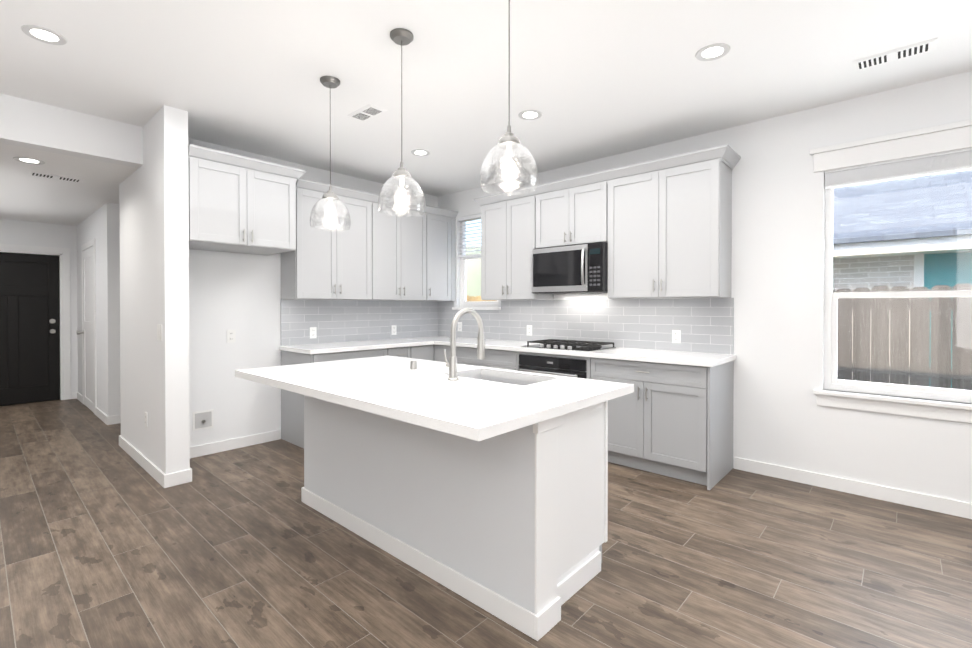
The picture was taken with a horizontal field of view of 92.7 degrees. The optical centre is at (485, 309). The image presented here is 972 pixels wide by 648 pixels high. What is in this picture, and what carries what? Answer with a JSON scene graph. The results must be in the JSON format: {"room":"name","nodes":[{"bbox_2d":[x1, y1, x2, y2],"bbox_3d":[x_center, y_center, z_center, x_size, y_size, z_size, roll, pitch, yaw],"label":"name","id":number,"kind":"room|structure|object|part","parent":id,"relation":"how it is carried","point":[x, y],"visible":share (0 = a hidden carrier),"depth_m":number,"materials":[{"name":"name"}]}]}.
{"room":"kitchen","nodes":[
{"label":"kitchen","id":0,"kind":"room"},
{"bbox_2d":[0,219,77,391],"bbox_3d":[-6.831,0.040,5.515,0.150,2.440,3.250,0,1,42],"label":"wall","id":1,"kind":"structure","parent":0,"point":[19,232],"depth_m":6.41,"materials":[{"name":"white paint"}]},
{"bbox_2d":[0,252,59,405],"bbox_3d":[-6.254,0.250,6.127,0.040,1.999,0.900,0,1,42],"label":"front door","id":2,"kind":"structure","parent":1,"relation":"in","point":[29,341],"depth_m":6.23,"materials":[{"name":"black wood"}]},
{"bbox_2d":[0,244,70,399],"bbox_3d":[-6.263,0.198,6.135,0.166,2.115,1.120,0,1,42],"label":"door frame","id":3,"kind":"structure","parent":1,"relation":"attached to","point":[63,254],"depth_m":6.45,"materials":[{"name":"white wood"}]},
{"bbox_2d":[0,143,137,225],"bbox_3d":[-5.437,-1.231,4.215,4.350,0.120,3.200,0,1,42],"label":"ceiling","id":4,"kind":"structure","parent":0,"point":[24,196],"depth_m":4.40,"materials":[{"name":"white paint"}]},
{"bbox_2d":[13,157,44,164],"bbox_3d":[-3.562,-1.164,3.615,0.180,0.006,0.180,0,1,42],"label":"recessed light","id":5,"kind":"object","parent":4,"relation":"in","point":[30,161],"visible":1,"depth_m":3.61,"materials":[{"name":"grey plastic"}]},
{"bbox_2d":[28,171,84,182],"bbox_3d":[-3.769,-1.166,4.071,0.150,0.008,0.360,0,1,42],"label":"ceiling vent","id":6,"kind":"object","parent":4,"relation":"in","point":[46,175],"visible":1,"depth_m":4.06,"materials":[{"name":"white metal"}]},
{"bbox_2d":[77,203,120,415],"bbox_3d":[-4.920,0.037,5.879,2.200,2.440,0.150,0,1,42],"label":"wall","id":7,"kind":"structure","parent":0,"point":[101,225],"depth_m":5.17,"materials":[{"name":"white paint"}]},
{"bbox_2d":[71,392,81,402],"bbox_3d":[-5.603,1.206,6.382,0.525,0.095,0.030,0,1,42],"label":"baseboard","id":8,"kind":"structure","parent":7,"relation":"attached to","point":[74,395],"depth_m":6.51,"materials":[{"name":"white wood"}]},
{"bbox_2d":[77,247,93,411],"bbox_3d":[-5.066,0.237,5.854,0.820,2.020,0.080,0,1,42],"label":"interior door","id":9,"kind":"structure","parent":7,"relation":"in","point":[88,365],"depth_m":5.91,"materials":[{"name":"white wood"}]},
{"bbox_2d":[81,239,96,413],"bbox_3d":[-5.043,0.200,5.879,0.970,2.115,0.016,0,1,42],"label":"door frame","id":10,"kind":"structure","parent":7,"relation":"attached to","point":[89,244],"depth_m":5.57,"materials":[{"name":"white wood"}]},
{"bbox_2d":[95,407,106,420],"bbox_3d":[-4.424,1.213,5.330,0.695,0.095,0.013,0,1,42],"label":"baseboard","id":11,"kind":"structure","parent":7,"relation":"attached to","point":[98,412],"depth_m":5.38,"materials":[{"name":"white wood"}]},
{"bbox_2d":[103,415,120,424],"bbox_3d":[-3.702,1.212,5.588,0.015,0.095,1.363,0,1,42],"label":"baseboard","id":12,"kind":"structure","parent":7,"relation":"attached to","point":[115,419],"depth_m":5.12,"materials":[{"name":"white wood"}]},
{"bbox_2d":[119,105,189,473],"bbox_3d":[-2.810,-0.099,3.880,1.510,2.740,0.150,0,1,42],"label":"wall","id":13,"kind":"structure","parent":0,"point":[154,254],"depth_m":3.45,"materials":[{"name":"white paint"}]},
{"bbox_2d":[119,435,170,487],"bbox_3d":[-2.865,1.224,3.829,1.536,0.095,0.013,0,1,42],"label":"baseboard","id":14,"kind":"structure","parent":13,"relation":"attached to","point":[163,479],"depth_m":3.65,"materials":[{"name":"white wood"}]},
{"bbox_2d":[145,412,147,427],"bbox_3d":[-2.704,0.872,3.684,0.072,0.115,0.007,0,1,42],"label":"electrical outlet","id":15,"kind":"object","parent":13,"relation":"attached to","point":[146,419],"visible":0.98,"depth_m":3.67,"materials":[{"name":"white plastic"}]},
{"bbox_2d":[157,324,161,340],"bbox_3d":[-2.400,0.164,3.404,0.118,0.118,0.008,0,1,42],"label":"light switch","id":16,"kind":"object","parent":13,"relation":"attached to","point":[159,331],"visible":0.92,"depth_m":3.39,"materials":[{"name":"white plastic"}]},
{"bbox_2d":[171,468,191,483],"bbox_3d":[-2.415,1.225,3.632,0.603,0.095,0.035,0,1,42],"label":"baseboard","id":17,"kind":"structure","parent":13,"relation":"attached to","point":[185,476],"depth_m":3.40,"materials":[{"name":"white wood"}]},
{"bbox_2d":[0,93,437,446],"bbox_3d":[-2.762,-0.099,3.830,0.150,2.740,6.200,0,1,42],"label":"wall","id":18,"kind":"structure","parent":0,"point":[240,293],"depth_m":4.14,"materials":[{"name":"white paint"}]},
{"bbox_2d":[193,409,212,430],"bbox_3d":[-2.460,0.960,4.037,0.030,0.160,0.160,0,1,42],"label":"outlet","id":19,"kind":"object","parent":18,"relation":"attached to","point":[202,419],"visible":1,"depth_m":4.04,"materials":[{"name":"white plastic"}]},
{"bbox_2d":[188,144,255,251],"bbox_3d":[-2.266,-0.868,3.804,0.608,0.700,0.467,0,1,42],"label":"upper cabinet","id":20,"kind":"object","parent":18,"relation":"attached to","point":[221,185],"depth_m":3.60,"materials":[{"name":"grey paint"}]},
{"bbox_2d":[227,330,235,342],"bbox_3d":[-2.314,0.239,4.210,0.007,0.115,0.072,0,1,42],"label":"outlet","id":21,"kind":"object","parent":18,"relation":"attached to","point":[231,336],"visible":1,"depth_m":4.21,"materials":[{"name":"white plastic"}]},
{"bbox_2d":[190,429,280,457],"bbox_3d":[-2.332,1.221,4.195,0.013,0.095,0.945,0,1,42],"label":"baseboard","id":22,"kind":"structure","parent":18,"relation":"attached to","point":[215,447],"depth_m":4.23,"materials":[{"name":"white wood"}]},
{"bbox_2d":[230,160,299,255],"bbox_3d":[-2.032,-0.870,4.064,0.608,0.700,0.467,0,1,42],"label":"upper cabinet","id":23,"kind":"object","parent":18,"relation":"attached to","point":[277,185],"depth_m":3.93,"materials":[{"name":"grey paint"}]},
{"bbox_2d":[281,176,343,299],"bbox_3d":[-1.733,-0.665,4.603,0.332,1.118,0.473,0,1,42],"label":"upper cabinet","id":24,"kind":"object","parent":18,"relation":"attached to","point":[316,272],"depth_m":4.48,"materials":[{"name":"grey paint"}]},
{"bbox_2d":[344,188,379,299],"bbox_3d":[-1.473,-0.667,4.891,0.332,1.118,0.537,0,1,42],"label":"upper cabinet","id":25,"kind":"object","parent":18,"relation":"attached to","point":[362,240],"depth_m":4.84,"materials":[{"name":"grey paint"}]},
{"bbox_2d":[380,196,407,299],"bbox_3d":[-1.209,-0.669,5.183,0.332,1.118,0.501,0,1,42],"label":"upper cabinet","id":26,"kind":"object","parent":18,"relation":"attached to","point":[393,229],"depth_m":5.15,"materials":[{"name":"grey paint"}]},
{"bbox_2d":[408,201,431,303],"bbox_3d":[-0.951,-0.671,5.469,0.332,1.118,0.501,0,1,42],"label":"upper cabinet","id":27,"kind":"object","parent":18,"relation":"attached to","point":[419,226],"depth_m":5.43,"materials":[{"name":"grey paint"}]},
{"bbox_2d":[420,208,455,303],"bbox_3d":[-0.687,-0.673,5.762,0.332,1.118,0.540,0,1,42],"label":"upper cabinet","id":28,"kind":"object","parent":18,"relation":"attached to","point":[443,220],"depth_m":5.71,"materials":[{"name":"grey paint"}]},
{"bbox_2d":[0,399,971,647],"bbox_3d":[-2.154,1.342,2.349,12.750,0.120,7.900,0,1,42],"label":"floor","id":29,"kind":"structure","parent":0,"point":[107,540],"depth_m":2.32,"materials":[{"name":"brown wood"}]},
{"bbox_2d":[281,348,395,447],"bbox_3d":[-1.489,0.828,4.677,0.608,0.875,0.893,0,1,42],"label":"base cabinet","id":30,"kind":"object","parent":29,"relation":"on","point":[292,403],"depth_m":4.39,"materials":[{"name":"grey paint"}]},
{"bbox_2d":[280,340,431,355],"bbox_3d":[-1.306,0.370,4.859,0.632,0.039,1.455,0,1,42],"label":"countertop","id":31,"kind":"structure","parent":30,"relation":"on","point":[345,345],"depth_m":4.59,"materials":[{"name":"white stone"}]},
{"bbox_2d":[396,348,411,357],"bbox_3d":[-1.153,0.825,5.050,0.608,0.875,0.363,0,1,42],"label":"base cabinet","id":32,"kind":"object","parent":29,"relation":"on","point":[400,352],"depth_m":4.91,"materials":[{"name":"grey paint"}]},
{"bbox_2d":[412,344,435,360],"bbox_3d":[-0.942,0.824,5.284,0.608,0.875,0.393,0,1,42],"label":"base cabinet","id":33,"kind":"object","parent":29,"relation":"on","point":[426,351],"depth_m":5.13,"materials":[{"name":"grey paint"}]},
{"bbox_2d":[436,344,449,362],"bbox_3d":[-0.255,0.823,5.337,0.342,0.875,0.607,0,1,42],"label":"base cabinet","id":34,"kind":"object","parent":29,"relation":"on","point":[440,348],"depth_m":5.13,"materials":[{"name":"grey paint"}]},
{"bbox_2d":[301,396,619,640],"bbox_3d":[-0.268,0.842,2.711,1.926,0.875,0.737,0,1,42],"label":"kitchen island","id":35,"kind":"object","parent":29,"relation":"on","point":[485,488],"depth_m":2.14,"materials":[{"name":"white paint"}]},
{"bbox_2d":[235,356,633,443],"bbox_3d":[-0.395,0.359,2.553,2.020,0.092,1.130,0,1,42],"label":"island countertop","id":36,"kind":"structure","parent":35,"relation":"on","point":[420,393],"depth_m":2.13,"materials":[{"name":"white stone"}]},
{"bbox_3d":[-0.446,0.338,2.854,0.042,0.052,0.041,0,1,42],"label":"sink button","id":37,"kind":"part","parent":36,"relation":"part of","materials":[{"name":"silver metal"}]},
{"bbox_2d":[444,308,484,379],"bbox_3d":[-0.119,0.177,2.531,0.100,0.378,0.267,0,1,42],"label":"faucet","id":38,"kind":"object","parent":36,"relation":"on","point":[452,364],"visible":1,"depth_m":2.45,"materials":[{"name":"silver metal"}]},
{"bbox_2d":[467,372,538,383],"bbox_3d":[0.077,0.509,2.576,0.598,0.231,0.343,0,1,42],"label":"sink","id":39,"kind":"object","parent":36,"relation":"in","point":[478,375],"depth_m":2.77,"materials":[{"name":"silver metal"}]},
{"bbox_2d":[456,348,555,370],"bbox_3d":[0.175,0.826,4.949,0.940,0.875,0.607,0,1,42],"label":"base cabinet","id":40,"kind":"object","parent":29,"relation":"on","point":[467,356],"depth_m":4.64,"materials":[{"name":"grey paint"}]},
{"bbox_2d":[519,354,586,378],"bbox_3d":[0.749,0.760,4.350,0.709,0.674,0.633,0,1,42],"label":"built-in oven","id":41,"kind":"object","parent":40,"relation":"in","point":[570,367],"visible":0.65,"depth_m":4.12,"materials":[{"name":"black metal"}]},
{"bbox_3d":[0.554,0.559,4.132,0.609,0.022,0.051,0,1,42],"label":"handle","id":42,"kind":"part","parent":41,"relation":"part of","materials":[{"name":"silver metal"}]},
{"bbox_2d":[584,356,733,489],"bbox_3d":[1.420,0.834,3.826,0.984,0.875,0.607,0,1,42],"label":"base cabinet","id":43,"kind":"object","parent":29,"relation":"on","point":[676,421],"depth_m":3.51,"materials":[{"name":"grey paint"}]},
{"bbox_3d":[0.789,0.830,4.395,0.785,0.875,0.607,0,1,42],"label":"oven frame","id":44,"kind":"part","parent":43,"relation":"part of","materials":[{"name":"grey paint"}]},
{"bbox_2d":[404,336,735,367],"bbox_3d":[0.475,0.371,4.658,3.546,0.039,0.632,0,1,42],"label":"countertop","id":45,"kind":"structure","parent":43,"relation":"on","point":[645,355],"depth_m":3.89,"materials":[{"name":"white stone"}]},
{"bbox_2d":[520,339,616,351],"bbox_3d":[0.775,0.328,4.376,0.745,0.051,0.525,0,1,42],"label":"cooktop","id":46,"kind":"object","parent":45,"relation":"in","point":[572,345],"visible":1,"depth_m":4.27,"materials":[{"name":"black metal"}]},
{"bbox_2d":[0,0,971,196],"bbox_3d":[-0.298,-1.506,0.654,7.750,0.120,7.900,0,1,42],"label":"ceiling","id":47,"kind":"structure","parent":0,"point":[590,80],"depth_m":2.80,"materials":[{"name":"white paint"}]},
{"bbox_2d":[21,25,66,44],"bbox_3d":[-2.341,-1.456,2.458,0.180,0.006,0.180,0,1,42],"label":"recessed light","id":48,"kind":"object","parent":47,"relation":"in","point":[44,35],"visible":1,"depth_m":2.45,"materials":[{"name":"grey plastic"}]},
{"bbox_2d":[310,76,350,230],"bbox_3d":[-0.993,-0.992,2.955,0.250,0.940,0.250,0,1,42],"label":"pendant light","id":49,"kind":"object","parent":47,"relation":"hanging from","point":[330,196],"visible":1,"depth_m":2.94,"materials":[{"name":"clear glass"}]},
{"bbox_3d":[-0.993,-0.619,2.958,0.250,0.192,0.250,0,1,42],"label":"lamp shade","id":50,"kind":"part","parent":49,"relation":"part of","materials":[{"name":"clear glass"}]},
{"bbox_3d":[-0.993,-1.109,2.954,0.004,0.648,0.005,0,1,42],"label":"cord","id":51,"kind":"part","parent":49,"relation":"part of","materials":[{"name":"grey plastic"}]},
{"bbox_3d":[-0.993,-0.654,2.957,0.035,0.098,0.034,0,1,42],"label":"bulb","id":52,"kind":"part","parent":49,"relation":"part of","materials":[{"name":"white glass"}]},
{"bbox_2d":[347,104,387,121],"bbox_3d":[-0.884,-1.461,3.446,0.300,0.008,0.150,0,1,42],"label":"ceiling vent","id":53,"kind":"object","parent":47,"relation":"in","point":[367,112],"visible":1,"depth_m":3.43,"materials":[{"name":"white metal"}]},
{"bbox_2d":[378,28,425,216],"bbox_3d":[-0.447,-0.989,2.463,0.250,0.940,0.250,0,1,42],"label":"pendant light","id":54,"kind":"object","parent":47,"relation":"hanging from","point":[401,37],"visible":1,"depth_m":2.44,"materials":[{"name":"clear glass"}]},
{"bbox_3d":[-0.447,-1.105,2.462,0.004,0.648,0.005,0,1,42],"label":"cord","id":55,"kind":"part","parent":54,"relation":"part of","materials":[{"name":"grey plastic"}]},
{"bbox_3d":[-0.447,-0.615,2.465,0.250,0.192,0.250,0,1,42],"label":"lamp shade","id":56,"kind":"part","parent":54,"relation":"part of","materials":[{"name":"clear glass"}]},
{"bbox_3d":[-0.447,-0.651,2.465,0.035,0.098,0.034,0,1,42],"label":"bulb","id":57,"kind":"part","parent":54,"relation":"part of","materials":[{"name":"white glass"}]},
{"bbox_2d":[411,149,429,155],"bbox_3d":[-0.611,-1.469,4.331,0.180,0.006,0.180,0,1,42],"label":"recessed light","id":58,"kind":"object","parent":47,"relation":"in","point":[418,152],"visible":1,"depth_m":4.32,"materials":[{"name":"grey plastic"}]},
{"bbox_2d":[480,0,538,195],"bbox_3d":[0.098,-0.985,1.970,0.250,0.940,0.250,0,1,42],"label":"pendant light","id":59,"kind":"object","parent":47,"relation":"hanging from","point":[508,141],"visible":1,"depth_m":1.95,"materials":[{"name":"clear glass"}]},
{"bbox_3d":[0.098,-0.648,1.973,0.035,0.098,0.034,0,1,42],"label":"bulb","id":60,"kind":"part","parent":59,"relation":"part of","materials":[{"name":"white glass"}]},
{"bbox_3d":[0.098,-0.612,1.973,0.250,0.192,0.250,0,1,42],"label":"lamp shade","id":61,"kind":"part","parent":59,"relation":"part of","materials":[{"name":"clear glass"}]},
{"bbox_3d":[0.098,-1.102,1.969,0.004,0.648,0.005,0,1,42],"label":"cord","id":62,"kind":"part","parent":59,"relation":"part of","materials":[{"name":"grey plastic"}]},
{"bbox_2d":[518,110,541,119],"bbox_3d":[0.332,-1.463,3.480,0.180,0.006,0.180,0,1,42],"label":"recessed light","id":63,"kind":"object","parent":47,"relation":"in","point":[528,115],"visible":1,"depth_m":3.47,"materials":[{"name":"grey plastic"}]},
{"bbox_2d":[695,43,729,60],"bbox_3d":[1.283,-1.457,2.623,0.180,0.006,0.180,0,1,42],"label":"recessed light","id":64,"kind":"object","parent":47,"relation":"in","point":[717,51],"visible":1,"depth_m":2.62,"materials":[{"name":"grey plastic"}]},
{"bbox_2d":[853,38,937,70],"bbox_3d":[2.336,-1.456,2.655,0.360,0.008,0.150,0,1,42],"label":"ceiling vent","id":65,"kind":"object","parent":47,"relation":"in","point":[899,53],"visible":1,"depth_m":2.63,"materials":[{"name":"white metal"}]},
{"bbox_2d":[438,71,971,502],"bbox_3d":[2.242,-0.097,3.591,7.900,2.740,0.150,0,1,42],"label":"wall","id":66,"kind":"structure","parent":0,"point":[781,417],"depth_m":3.43,"materials":[{"name":"white paint"}]},
{"bbox_2d":[452,307,500,309],"bbox_3d":[-0.108,-0.017,5.615,0.780,0.028,0.095,0,1,42],"label":"window sill","id":67,"kind":"structure","parent":66,"relation":"attached to","point":[479,308],"depth_m":5.52,"materials":[{"name":"white"}]},
{"bbox_2d":[460,218,497,306],"bbox_3d":[-0.056,-0.597,5.668,0.680,1.130,0.060,0,1,42],"label":"window","id":68,"kind":"structure","parent":66,"relation":"in","point":[463,291],"depth_m":5.84,"materials":[{"name":"white plastic"}]},
{"bbox_2d":[458,214,480,257],"bbox_3d":[-0.092,-0.910,5.627,0.672,0.498,0.046,0,1,42],"label":"window blinds","id":69,"kind":"object","parent":68,"relation":"attached to","point":[470,218],"visible":0.65,"depth_m":5.71,"materials":[{"name":"white plastic"}]},
{"bbox_3d":[-0.058,-0.597,5.666,0.590,1.040,0.004,0,1,42],"label":"glass","id":70,"kind":"part","parent":68,"relation":"part of","materials":[{"name":"clear glass"}]},
{"bbox_2d":[480,192,511,299],"bbox_3d":[0.211,-0.668,5.091,0.428,1.118,0.332,0,1,42],"label":"upper cabinet","id":71,"kind":"object","parent":66,"relation":"attached to","point":[496,210],"depth_m":4.96,"materials":[{"name":"grey paint"}]},
{"bbox_2d":[281,298,733,354],"bbox_3d":[-0.013,0.126,4.130,3.525,0.458,2.067,0,1,42],"label":"backsplash","id":72,"kind":"structure","parent":66,"relation":"attached to","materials":[{"name":"grey tile"}]},
{"bbox_2d":[310,327,316,337],"bbox_3d":[-1.783,0.235,4.781,0.007,0.115,0.072,0,1,42],"label":"electrical outlet","id":73,"kind":"object","parent":72,"relation":"attached to","point":[313,332],"visible":1,"depth_m":4.78,"materials":[{"name":"white plastic"}]},
{"bbox_2d":[391,325,396,334],"bbox_3d":[-1.100,0.239,5.538,0.007,0.115,0.072,0,1,42],"label":"electrical outlet","id":74,"kind":"object","parent":72,"relation":"attached to","point":[393,329],"visible":1,"depth_m":5.54,"materials":[{"name":"white plastic"}]},
{"bbox_2d":[458,322,461,330],"bbox_3d":[-0.328,0.208,5.790,0.072,0.115,0.007,0,1,42],"label":"electrical outlet","id":75,"kind":"object","parent":72,"relation":"attached to","point":[459,326],"visible":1,"depth_m":5.78,"materials":[{"name":"white plastic"}]},
{"bbox_2d":[527,325,531,335],"bbox_3d":[0.474,0.223,5.067,0.072,0.115,0.007,0,1,42],"label":"electrical outlet","id":76,"kind":"object","parent":72,"relation":"attached to","point":[529,330],"visible":1,"depth_m":5.06,"materials":[{"name":"white plastic"}]},
{"bbox_2d":[672,330,680,342],"bbox_3d":[1.647,0.230,4.009,0.072,0.115,0.007,0,1,42],"label":"electrical outlet","id":77,"kind":"object","parent":72,"relation":"attached to","point":[676,336],"visible":1,"depth_m":4.01,"materials":[{"name":"white plastic"}]},
{"bbox_2d":[512,185,553,299],"bbox_3d":[0.466,-0.667,4.861,0.492,1.118,0.332,0,1,42],"label":"upper cabinet","id":78,"kind":"object","parent":66,"relation":"attached to","point":[525,207],"depth_m":4.72,"materials":[{"name":"grey paint"}]},
{"bbox_2d":[540,177,575,247],"bbox_3d":[0.768,-0.916,4.587,0.448,0.615,0.332,0,1,42],"label":"upper cabinet","id":79,"kind":"object","parent":66,"relation":"attached to","point":[557,198],"depth_m":4.43,"materials":[{"name":"grey paint"}]},
{"bbox_3d":[-0.197,-1.165,3.650,3.258,0.104,3.014,0,1,42],"label":"crown","id":80,"kind":"part","parent":79,"relation":"part of","materials":[{"name":"grey paint"}]},
{"bbox_2d":[531,242,607,293],"bbox_3d":[0.845,-0.382,4.429,0.770,0.438,0.459,0,1,42],"label":"microwave","id":81,"kind":"object","parent":79,"relation":"attached to","point":[576,269],"visible":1,"depth_m":4.27,"materials":[{"name":"grey metal"}]},
{"bbox_3d":[0.873,-0.380,4.142,0.025,0.367,0.069,0,1,42],"label":"microwave handle","id":82,"kind":"part","parent":81,"relation":"part of","materials":[{"name":"silver metal"}]},
{"bbox_2d":[576,170,607,243],"bbox_3d":[1.014,-0.915,4.365,0.448,0.615,0.332,0,1,42],"label":"upper cabinet","id":83,"kind":"object","parent":66,"relation":"attached to","point":[592,189],"depth_m":4.19,"materials":[{"name":"grey paint"}]},
{"bbox_2d":[600,157,667,299],"bbox_3d":[1.350,-0.661,4.064,0.581,1.118,0.332,0,1,42],"label":"upper cabinet","id":84,"kind":"object","parent":66,"relation":"attached to","point":[662,227],"depth_m":3.91,"materials":[{"name":"grey paint"}]},
{"bbox_2d":[668,145,735,299],"bbox_3d":[1.671,-0.659,3.774,0.518,1.118,0.332,0,1,42],"label":"upper cabinet","id":85,"kind":"object","parent":66,"relation":"attached to","point":[700,181],"depth_m":3.60,"materials":[{"name":"grey paint"}]},
{"bbox_2d":[734,457,971,518],"bbox_3d":[3.493,1.234,2.363,4.045,0.095,0.013,0,1,42],"label":"baseboard","id":86,"kind":"structure","parent":66,"relation":"attached to","point":[869,490],"depth_m":3.18,"materials":[{"name":"white wood"}]},
{"bbox_2d":[810,119,971,172],"bbox_3d":[3.020,-1.074,2.759,1.800,0.165,0.034,0,1,42],"label":"trim","id":87,"kind":"structure","parent":66,"relation":"attached to","point":[935,139],"depth_m":3.05,"materials":[{"name":"white wood"}]},
{"bbox_2d":[813,389,971,422],"bbox_3d":[3.033,0.635,2.786,1.740,0.113,0.095,0,1,42],"label":"window sill","id":88,"kind":"structure","parent":66,"relation":"attached to","point":[934,409],"depth_m":3.05,"materials":[{"name":"white wood"}]},
{"bbox_2d":[824,171,971,402],"bbox_3d":[3.085,-0.222,2.837,1.640,1.600,0.060,0,1,42],"label":"window","id":89,"kind":"structure","parent":66,"relation":"in","point":[831,380],"depth_m":3.18,"materials":[{"name":"white plastic"}]},
{"bbox_2d":[825,148,971,188],"bbox_3d":[3.049,-0.944,2.793,1.632,0.150,0.046,0,1,42],"label":"window blinds","id":90,"kind":"object","parent":89,"relation":"attached to","point":[939,163],"visible":0.79,"depth_m":3.05,"materials":[{"name":"white plastic"}]},
{"label":"outside","id":91,"kind":"structure","parent":0,"visible":0},
{"bbox_3d":[7.378,1.660,9.745,25.000,0.200,15.850,0,1,42],"label":"ground","id":92,"kind":"structure","parent":91,"visible":0},
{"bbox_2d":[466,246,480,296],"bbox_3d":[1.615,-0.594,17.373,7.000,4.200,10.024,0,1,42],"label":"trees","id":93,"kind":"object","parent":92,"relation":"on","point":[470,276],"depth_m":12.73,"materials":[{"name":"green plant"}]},
{"bbox_2d":[466,283,971,389],"bbox_3d":[3.001,0.668,5.542,18.120,1.842,0.055,0,1,42],"label":"fence","id":94,"kind":"object","parent":92,"relation":"on","point":[940,325],"depth_m":4.51,"materials":[{"name":"brown wood"}]},
{"bbox_2d":[833,169,971,388],"bbox_3d":[8.771,-1.728,6.936,16.200,6.616,7.520,0,1,42],"label":"house","id":95,"kind":"structure","parent":92,"relation":"on","point":[884,223],"depth_m":5.80,"materials":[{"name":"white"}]}
]}

